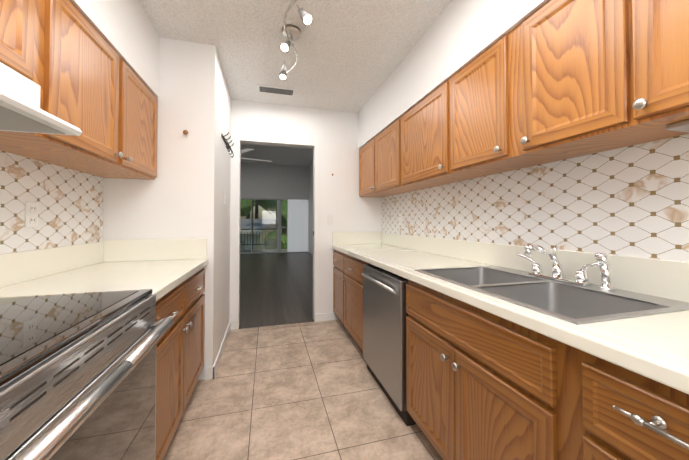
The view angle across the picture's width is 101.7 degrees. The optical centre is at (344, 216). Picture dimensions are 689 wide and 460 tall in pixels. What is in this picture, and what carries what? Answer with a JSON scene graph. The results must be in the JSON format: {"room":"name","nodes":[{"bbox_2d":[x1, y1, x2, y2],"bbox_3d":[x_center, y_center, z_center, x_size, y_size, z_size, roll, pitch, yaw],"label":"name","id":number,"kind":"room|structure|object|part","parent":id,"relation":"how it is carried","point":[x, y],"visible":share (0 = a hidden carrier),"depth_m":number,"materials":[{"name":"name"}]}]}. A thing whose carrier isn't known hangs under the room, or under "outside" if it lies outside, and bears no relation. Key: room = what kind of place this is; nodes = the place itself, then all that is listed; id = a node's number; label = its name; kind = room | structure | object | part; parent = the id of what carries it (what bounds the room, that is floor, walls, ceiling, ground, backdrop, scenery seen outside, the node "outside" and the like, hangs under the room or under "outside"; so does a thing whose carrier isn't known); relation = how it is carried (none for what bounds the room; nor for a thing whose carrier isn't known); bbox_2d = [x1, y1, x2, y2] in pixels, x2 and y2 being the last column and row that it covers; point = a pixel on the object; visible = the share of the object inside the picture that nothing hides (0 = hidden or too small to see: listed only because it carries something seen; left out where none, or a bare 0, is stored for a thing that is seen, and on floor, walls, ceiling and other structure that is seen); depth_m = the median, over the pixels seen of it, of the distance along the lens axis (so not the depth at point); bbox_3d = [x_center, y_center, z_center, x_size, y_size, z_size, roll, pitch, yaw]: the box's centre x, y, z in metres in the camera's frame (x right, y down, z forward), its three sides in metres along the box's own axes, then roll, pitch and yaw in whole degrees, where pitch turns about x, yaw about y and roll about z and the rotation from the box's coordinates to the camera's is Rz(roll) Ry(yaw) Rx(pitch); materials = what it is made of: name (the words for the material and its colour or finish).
{"room":"kitchen","nodes":[
{"label":"kitchen","id":0,"kind":"room"},
{"bbox_2d":[0,0,91,143],"bbox_3d":[-0.912,-0.578,0.175,0.449,0.578,1.515,0,-1,-15],"label":"upper cabinet","id":1,"kind":"object","parent":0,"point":[46,45],"depth_m":0.97,"materials":[{"name":"brown wood"}]},
{"bbox_2d":[0,62,81,135],"bbox_3d":[-1.012,-0.361,0.534,0.449,0.160,0.760,0,-1,-15],"label":"range hood","id":2,"kind":"object","parent":1,"relation":"in","point":[20,111],"depth_m":0.83,"materials":[{"name":"white metal"}]},
{"bbox_2d":[103,37,230,379],"bbox_3d":[-1.472,-0.043,2.406,0.807,2.440,0.948,0,-1,-15],"label":"wall","id":3,"kind":"structure","parent":0,"point":[181,196],"depth_m":2.02,"materials":[{"name":"white paint"}]},
{"bbox_2d":[0,240,103,287],"bbox_3d":[-1.262,0.211,0.622,0.019,0.135,2.588,0,-1,-15],"label":"backsplash","id":4,"kind":"structure","parent":3,"relation":"attached to","point":[15,267],"depth_m":1.37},
{"bbox_2d":[0,26,157,179],"bbox_3d":[-1.316,-0.558,1.405,0.323,0.578,1.073,0,-1,-15],"label":"upper cabinet","id":5,"kind":"object","parent":3,"relation":"attached to","point":[124,111],"depth_m":1.41,"materials":[{"name":"brown wood"}]},
{"bbox_2d":[104,238,207,259],"bbox_3d":[-1.294,0.226,1.946,0.622,0.147,0.018,0,-1,-15],"label":"backsplash","id":6,"kind":"structure","parent":3,"relation":"attached to","point":[196,248],"depth_m":1.93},
{"bbox_2d":[221,132,233,157],"bbox_3d":[-1.079,-0.665,2.611,0.054,0.148,0.480,0,-1,-15],"label":"coat hooks","id":7,"kind":"object","parent":3,"relation":"attached to","point":[228,147],"visible":1,"depth_m":2.55,"materials":[{"name":"black metal"}]},
{"bbox_2d":[241,163,308,251],"bbox_3d":[-3.782,-0.303,9.911,5.270,3.200,0.120,0,-1,-15],"label":"wall","id":8,"kind":"structure","parent":0,"point":[273,181],"depth_m":10.21,"materials":[{"name":"white paint"}]},
{"bbox_2d":[240,198,306,253],"bbox_3d":[-2.944,0.315,10.117,3.200,1.970,0.090,0,-1,-15],"label":"sliding glass door","id":9,"kind":"structure","parent":8,"relation":"attached to","point":[278,224],"depth_m":10.17,"materials":[{"name":"white"}]},
{"bbox_3d":[-2.946,0.321,10.124,3.100,1.880,0.005,0,-1,-15],"label":"sliding door glass","id":10,"kind":"part","parent":9,"relation":"part of","materials":[{"name":"clear glass"}]},
{"bbox_2d":[241,197,307,251],"bbox_3d":[-2.935,0.281,10.026,3.270,1.975,0.050,0,-1,-15],"label":"vertical blinds","id":11,"kind":"object","parent":8,"relation":"attached to","point":[297,224],"visible":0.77,"depth_m":10.35,"materials":[{"name":"white"}]},
{"bbox_2d":[241,143,312,166],"bbox_3d":[-2.817,-2.009,6.402,5.450,0.100,7.410,0,-1,-15],"label":"ceiling","id":12,"kind":"structure","parent":0,"point":[288,156],"depth_m":8.76,"materials":[{"name":"white paint"}]},
{"bbox_2d":[241,148,271,161],"bbox_3d":[-1.800,-1.398,4.332,1.330,1.188,1.286,0,-1,-15],"label":"ceiling fan","id":13,"kind":"object","parent":12,"relation":"hanging from","point":[244,150],"visible":0.04,"depth_m":4.11,"materials":[{"name":"white"}]},
{"bbox_2d":[138,0,452,112],"bbox_3d":[-0.121,-1.335,1.014,3.019,0.100,4.390,0,-1,-15],"label":"ceiling","id":14,"kind":"structure","parent":0,"point":[352,54],"depth_m":2.01,"materials":[{"name":"white paint"}]},
{"bbox_2d":[69,0,159,97],"bbox_3d":[-1.031,-1.081,0.371,0.326,0.430,3.242,0,-1,-15],"label":"soffit","id":15,"kind":"structure","parent":14,"relation":"attached to","point":[126,31],"depth_m":1.56,"materials":[{"name":"white paint"}]},
{"bbox_2d":[257,84,295,95],"bbox_3d":[-0.672,-1.249,2.769,0.360,0.015,0.150,0,-1,-15],"label":"ceiling vent","id":16,"kind":"object","parent":14,"relation":"in","point":[275,90],"visible":0.96,"depth_m":2.75,"materials":[{"name":"white plastic"}]},
{"bbox_2d":[279,0,312,79],"bbox_3d":[-0.352,-1.168,1.886,0.166,0.205,0.814,0,-1,-15],"label":"spotlights","id":17,"kind":"object","parent":14,"relation":"attached to","point":[290,33],"visible":1,"depth_m":1.85,"materials":[{"name":"silver metal"}]},
{"bbox_2d":[358,0,549,148],"bbox_3d":[0.869,-1.065,1.387,0.308,0.430,4.190,0,-1,-15],"label":"soffit","id":18,"kind":"structure","parent":14,"relation":"attached to","point":[458,36],"depth_m":1.76,"materials":[{"name":"white paint"}]},
{"bbox_2d":[163,252,442,459],"bbox_3d":[-2.194,1.256,4.192,5.303,0.100,11.700,0,-1,-15],"label":"floor","id":19,"kind":"structure","parent":0,"point":[306,391],"depth_m":1.85,"materials":[{"name":"tile"}]},
{"bbox_2d":[0,288,167,459],"bbox_3d":[-0.879,0.708,0.555,0.670,0.878,0.754,0,-1,-15],"label":"base cabinet","id":20,"kind":"object","parent":19,"relation":"on","point":[101,350],"depth_m":0.64,"materials":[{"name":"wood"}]},
{"bbox_2d":[0,289,173,459],"bbox_3d":[-0.851,0.698,0.562,0.729,0.900,0.760,0,-1,-15],"label":"range","id":21,"kind":"object","parent":20,"relation":"in","point":[78,370],"depth_m":0.64,"materials":[{"name":"silver metal"}]},
{"bbox_2d":[0,260,207,379],"bbox_3d":[-0.950,0.285,0.707,0.666,0.069,2.588,0,-1,-15],"label":"countertop","id":22,"kind":"structure","parent":20,"relation":"on","point":[37,316],"depth_m":0.86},
{"bbox_2d":[168,268,204,446],"bbox_3d":[-1.169,0.747,1.427,0.631,0.829,1.069,0,-1,-15],"label":"base cabinet","id":23,"kind":"object","parent":19,"relation":"on","point":[186,306],"depth_m":1.52,"materials":[{"name":"brown wood"}]},
{"bbox_2d":[333,248,339,318],"bbox_3d":[0.224,0.774,3.107,0.615,0.829,0.466,0,-1,-15],"label":"base cabinet","id":24,"kind":"object","parent":19,"relation":"on","point":[336,255],"depth_m":3.11,"materials":[{"name":"brown wood"}]},
{"bbox_2d":[340,252,355,340],"bbox_3d":[0.371,0.765,2.574,0.615,0.829,0.640,0,-1,-15],"label":"base cabinet","id":25,"kind":"object","parent":19,"relation":"on","point":[347,263],"depth_m":2.65,"materials":[{"name":"brown wood"}]},
{"bbox_2d":[356,260,411,421],"bbox_3d":[0.493,0.756,1.939,0.627,0.827,0.640,0,-1,-15],"label":"base cabinet","id":26,"kind":"object","parent":19,"relation":"on","point":[382,298],"depth_m":1.79,"materials":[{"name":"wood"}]},
{"bbox_2d":[361,263,415,425],"bbox_3d":[0.492,0.756,1.938,0.630,0.827,0.640,0,-1,-15],"label":"dishwasher","id":27,"kind":"object","parent":26,"relation":"in","point":[384,289],"depth_m":1.74,"materials":[{"name":"silver metal"}]},
{"bbox_2d":[404,304,563,459],"bbox_3d":[0.749,0.830,1.204,0.615,0.655,0.900,0,-1,-15],"label":"base cabinet","id":28,"kind":"object","parent":19,"relation":"on","point":[470,402],"depth_m":1.05,"materials":[{"name":"brown wood"}]},
{"bbox_2d":[564,348,688,459],"bbox_3d":[0.931,0.733,0.545,0.615,0.829,0.470,0,-1,-15],"label":"base cabinet","id":29,"kind":"object","parent":19,"relation":"on","point":[610,413],"depth_m":0.62,"materials":[{"name":"brown wood"}]},
{"bbox_2d":[332,244,688,399],"bbox_3d":[0.624,0.315,1.633,0.632,0.040,3.536,0,-1,-15],"label":"countertop","id":30,"kind":"structure","parent":29,"relation":"on","point":[654,348],"depth_m":0.73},
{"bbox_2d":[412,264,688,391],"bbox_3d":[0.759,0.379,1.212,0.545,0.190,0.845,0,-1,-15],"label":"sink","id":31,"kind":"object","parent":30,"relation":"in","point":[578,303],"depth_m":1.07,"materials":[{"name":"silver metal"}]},
{"bbox_2d":[528,244,615,287],"bbox_3d":[0.928,0.203,1.220,0.152,0.162,0.339,0,-1,-15],"label":"faucet","id":32,"kind":"object","parent":30,"relation":"on","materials":[{"name":"silver metal"}]},
{"bbox_2d":[230,99,381,325],"bbox_3d":[-1.799,-0.416,2.876,5.350,3.200,0.120,0,-1,-15],"label":"wall","id":33,"kind":"structure","parent":0,"point":[330,137],"depth_m":3.23,"materials":[{"name":"white paint"}]},
{"bbox_2d":[204,313,333,379],"bbox_3d":[-0.563,1.138,2.632,1.182,0.085,0.960,0,-1,-15],"label":"baseboard","id":34,"kind":"structure","parent":33,"relation":"attached to","point":[209,373],"depth_m":2.58,"materials":[{"name":"white wood"}]},
{"bbox_2d":[327,215,332,224],"bbox_3d":[-0.162,0.035,3.251,0.072,0.115,0.014,0,-1,-15],"label":"light switch","id":35,"kind":"object","parent":33,"relation":"attached to","point":[329,219],"visible":1,"depth_m":3.25,"materials":[{"name":"white plastic"}]},
{"bbox_2d":[332,232,379,243],"bbox_3d":[0.152,0.248,3.328,0.603,0.147,0.018,0,-1,-15],"label":"backsplash","id":36,"kind":"structure","parent":33,"relation":"attached to","point":[337,237],"depth_m":3.31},
{"bbox_2d":[359,121,427,199],"bbox_3d":[0.456,-0.535,2.872,0.304,0.578,1.084,0,-1,-15],"label":"upper cabinet","id":37,"kind":"object","parent":33,"relation":"attached to","point":[377,158],"depth_m":2.76,"materials":[{"name":"brown wood"}]},
{"bbox_2d":[309,162,312,251],"bbox_3d":[-0.328,-0.348,7.073,0.120,3.200,7.190,0,-1,-15],"label":"wall","id":38,"kind":"structure","parent":0,"point":[311,207],"depth_m":9.90,"materials":[{"name":"white paint"}]},
{"bbox_2d":[396,84,487,187],"bbox_3d":[0.685,-0.548,2.041,0.304,0.578,0.640,0,-1,-15],"label":"upper cabinet","id":39,"kind":"object","parent":0,"relation":"attached to","point":[420,131],"depth_m":1.99,"materials":[{"name":"brown wood"}]},
{"bbox_2d":[444,34,551,179],"bbox_3d":[0.832,-0.556,1.508,0.304,0.578,0.465,0,-1,-15],"label":"upper cabinet","id":40,"kind":"object","parent":0,"relation":"attached to","point":[476,97],"depth_m":1.47,"materials":[{"name":"brown wood"}]},
{"bbox_2d":[380,232,688,299],"bbox_3d":[0.920,0.228,1.715,0.019,0.135,3.536,0,-1,-15],"label":"backsplash","id":41,"kind":"structure","parent":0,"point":[652,274],"depth_m":1.25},
{"bbox_2d":[508,0,679,163],"bbox_3d":[0.949,-0.563,1.087,0.304,0.578,0.410,0,-1,-15],"label":"upper cabinet","id":42,"kind":"object","parent":0,"relation":"attached to","point":[564,58],"depth_m":1.05,"materials":[{"name":"brown wood"}]},
{"bbox_2d":[616,0,688,139],"bbox_3d":[1.056,-0.569,0.699,0.304,0.578,0.395,0,-1,-15],"label":"upper cabinet","id":43,"kind":"object","parent":0,"relation":"attached to","point":[654,34],"depth_m":0.80,"materials":[{"name":"brown wood"}]},
{"bbox_2d":[665,120,688,132],"bbox_3d":[1.095,-0.273,0.617,0.130,0.015,0.510,0,-1,-15],"label":"light","id":44,"kind":"object","parent":43,"relation":"attached to","point":[679,125],"depth_m":0.83,"materials":[{"name":"silver metal"}]},
{"bbox_3d":[-1.232,-0.078,0.247,0.120,2.440,3.342,0,-1,-15],"label":"wall","id":45,"kind":"structure","parent":0,"visible":0},
{"bbox_2d":[25,202,38,226],"bbox_3d":[-1.448,-0.011,1.301,0.009,0.115,0.072,0,-1,-15],"label":"electrical outlet","id":46,"kind":"object","parent":45,"relation":"attached to","point":[31,213],"visible":1,"depth_m":1.29,"materials":[{"name":"white plastic"}]},
{"bbox_3d":[1.089,-0.059,1.379,0.120,2.440,4.290,0,-1,-15],"label":"wall","id":47,"kind":"structure","parent":0,"visible":0},
{"bbox_2d":[399,214,401,224],"bbox_3d":[0.584,0.025,2.935,0.009,0.115,0.072,0,-1,-15],"label":"electrical outlet","id":48,"kind":"object","parent":47,"relation":"attached to","point":[400,219],"visible":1,"depth_m":2.93,"materials":[{"name":"white plastic"}]},
{"label":"outside","id":49,"kind":"structure","parent":0,"visible":0},
{"bbox_3d":[-12.303,5.099,44.346,80.000,0.100,67.800,0,-1,-15],"label":"ground","id":50,"kind":"structure","parent":49,"visible":0},
{"bbox_2d":[240,200,286,249],"bbox_3d":[-7.216,-3.301,23.977,30.715,16.045,22.150,0,-1,-15],"label":"scenery","id":51,"kind":"object","parent":50,"relation":"on","point":[273,222],"depth_m":15.90,"materials":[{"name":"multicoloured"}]},
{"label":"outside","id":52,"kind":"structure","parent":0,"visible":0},
{"bbox_2d":[240,249,293,253],"bbox_3d":[-4.002,1.384,10.643,5.250,0.090,1.700,0,-1,-15],"label":"floor","id":53,"kind":"structure","parent":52,"point":[266,250],"depth_m":11.32,"materials":[{"name":"grey concrete"}]},
{"bbox_2d":[240,200,286,249],"bbox_3d":[-4.236,0.035,11.326,5.150,2.630,0.050,0,-1,-15],"label":"balcony railing","id":54,"kind":"object","parent":53,"relation":"on","point":[256,234],"depth_m":11.44,"materials":[{"name":"black metal"}]}
]}

